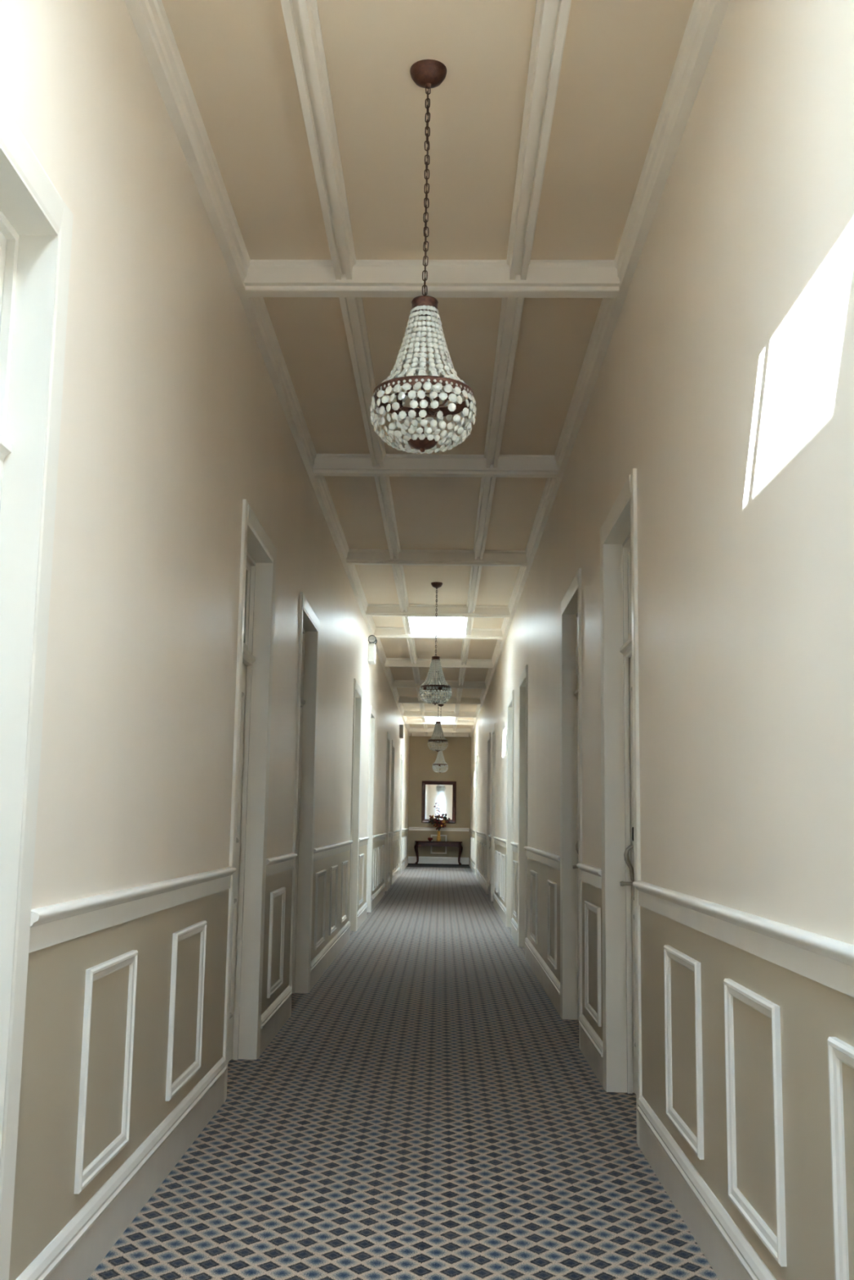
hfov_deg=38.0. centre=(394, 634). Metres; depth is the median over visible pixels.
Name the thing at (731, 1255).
baseboard
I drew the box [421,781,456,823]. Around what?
wall mirror
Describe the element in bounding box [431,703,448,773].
crystal chandelier
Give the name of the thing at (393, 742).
door
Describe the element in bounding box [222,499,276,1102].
door
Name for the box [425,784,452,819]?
mirror glass
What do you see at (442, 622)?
window
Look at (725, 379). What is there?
wall
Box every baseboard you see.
[15,857,408,1279]
[408,856,469,866]
[469,858,776,1279]
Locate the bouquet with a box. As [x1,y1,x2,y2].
[428,802,450,831]
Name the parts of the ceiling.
coffer panel, crown moulding, coffer panel, coffer panel, coffer panel, coffer panel, coffer panel, coffer panel, coffer panel, coffer panel, coffer panel, coffer panel, coffer panel, coffer panel, coffer panel, coffer panel, coffer panel, coffer panel, crown moulding, coffer panel, coffer panel, coffer panel, coffer panel, coffer panel, coffer panel, coffer panel, coffer panel, coffer panel, coffer panel, coffer panel, coffer panel, coffer panel, crown moulding, coffer panel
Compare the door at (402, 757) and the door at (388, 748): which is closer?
the door at (388, 748)
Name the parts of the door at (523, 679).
casing, casing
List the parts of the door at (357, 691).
casing, casing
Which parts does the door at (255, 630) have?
panel moulding, casing, panel moulding, pane, transom sash, casing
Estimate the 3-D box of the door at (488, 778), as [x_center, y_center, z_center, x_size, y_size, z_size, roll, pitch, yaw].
[1.747,3.214,22.143,0.168,2.847,1.140,1,-8,2]
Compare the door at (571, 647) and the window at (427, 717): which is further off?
the window at (427, 717)
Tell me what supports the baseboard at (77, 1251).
attached to the wall at (173, 417)
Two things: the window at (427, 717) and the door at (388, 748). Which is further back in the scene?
the window at (427, 717)
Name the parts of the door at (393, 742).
casing, casing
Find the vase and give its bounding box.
[436,831,440,841]
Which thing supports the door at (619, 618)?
in the wall at (725, 379)
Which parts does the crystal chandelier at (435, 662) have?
chain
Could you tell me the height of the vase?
0.300 m
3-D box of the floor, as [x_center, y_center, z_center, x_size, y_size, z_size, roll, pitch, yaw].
[0.473,3.628,15.051,2.335,0.126,43.260,1,-8,2]
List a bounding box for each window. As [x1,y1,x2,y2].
[410,617,465,627]
[426,716,453,719]
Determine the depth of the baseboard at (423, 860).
36.24 m
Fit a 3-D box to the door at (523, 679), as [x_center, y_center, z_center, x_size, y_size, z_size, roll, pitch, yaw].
[1.388,1.802,12.730,0.168,2.847,1.230,1,-8,2]
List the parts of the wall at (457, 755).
panel moulding, chair rail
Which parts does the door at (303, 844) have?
casing, casing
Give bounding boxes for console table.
[414,840,462,866]
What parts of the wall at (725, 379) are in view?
panel moulding, chair rail, panel moulding, panel moulding, panel moulding, panel moulding, chair rail, panel moulding, panel moulding, panel moulding, panel moulding, panel moulding, chair rail, panel moulding, chair rail, panel moulding, panel moulding, chair rail, panel moulding, chair rail, panel moulding, panel moulding, chair rail, panel moulding, panel moulding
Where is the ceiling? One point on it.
(557, 127)
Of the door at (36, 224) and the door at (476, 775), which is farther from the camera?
the door at (476, 775)
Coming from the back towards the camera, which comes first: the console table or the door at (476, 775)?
the console table
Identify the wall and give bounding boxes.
[0,0,408,1279]
[407,733,471,864]
[469,0,853,1279]
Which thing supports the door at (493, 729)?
in the wall at (725, 379)
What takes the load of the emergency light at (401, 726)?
attached to the wall at (173, 417)
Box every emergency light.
[367,635,377,664]
[399,724,404,738]
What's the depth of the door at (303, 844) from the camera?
9.46 m
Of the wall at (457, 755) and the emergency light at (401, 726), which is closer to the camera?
the emergency light at (401, 726)
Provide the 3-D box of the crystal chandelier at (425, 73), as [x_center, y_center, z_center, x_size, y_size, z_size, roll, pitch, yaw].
[0.105,-1.284,4.209,0.355,1.364,0.360,1,-8,2]
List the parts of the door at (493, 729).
casing, casing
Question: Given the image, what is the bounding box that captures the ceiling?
[124,0,729,737]
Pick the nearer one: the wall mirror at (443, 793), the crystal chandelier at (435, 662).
the crystal chandelier at (435, 662)
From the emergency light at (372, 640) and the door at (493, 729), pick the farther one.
the door at (493, 729)
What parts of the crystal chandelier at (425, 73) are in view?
bulb, arm, plate, stem, arm, arm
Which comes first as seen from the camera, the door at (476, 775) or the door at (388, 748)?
the door at (388, 748)
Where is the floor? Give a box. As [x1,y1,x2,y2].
[87,864,719,1279]
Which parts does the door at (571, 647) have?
casing, casing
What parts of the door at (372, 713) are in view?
casing, casing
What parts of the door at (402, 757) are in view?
casing, casing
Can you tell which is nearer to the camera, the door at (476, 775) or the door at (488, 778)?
the door at (488, 778)
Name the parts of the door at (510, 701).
casing, casing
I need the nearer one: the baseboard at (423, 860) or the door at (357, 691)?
the door at (357, 691)
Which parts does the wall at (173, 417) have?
panel moulding, chair rail, panel moulding, panel moulding, chair rail, panel moulding, panel moulding, chair rail, panel moulding, panel moulding, chair rail, panel moulding, panel moulding, chair rail, panel moulding, panel moulding, panel moulding, panel moulding, chair rail, panel moulding, panel moulding, panel moulding, chair rail, panel moulding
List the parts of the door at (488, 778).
casing, casing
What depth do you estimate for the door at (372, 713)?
17.66 m
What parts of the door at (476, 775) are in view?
casing, casing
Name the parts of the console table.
leg, leg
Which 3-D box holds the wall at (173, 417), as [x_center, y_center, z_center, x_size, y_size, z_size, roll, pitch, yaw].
[-0.512,1.581,15.396,0.285,4.000,43.260,1,-8,2]
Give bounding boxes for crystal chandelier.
[369,59,476,453]
[418,582,451,705]
[427,671,448,751]
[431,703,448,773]
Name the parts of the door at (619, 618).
casing, thumb lever, transom sash, panel moulding, handle plate, panel moulding, casing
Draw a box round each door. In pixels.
[0,97,73,1279]
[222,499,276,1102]
[288,591,319,1017]
[348,678,362,931]
[365,704,375,912]
[384,731,390,891]
[389,739,395,884]
[399,754,403,873]
[474,755,477,875]
[485,732,490,893]
[490,723,495,906]
[506,689,514,935]
[517,664,528,959]
[560,568,582,1049]
[600,468,642,1147]
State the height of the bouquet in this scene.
0.830 m
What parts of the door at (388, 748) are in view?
casing, casing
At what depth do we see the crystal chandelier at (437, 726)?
21.34 m
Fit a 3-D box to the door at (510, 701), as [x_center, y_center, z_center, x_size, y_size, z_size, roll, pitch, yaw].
[1.480,2.162,15.132,0.168,2.847,1.250,1,-8,2]

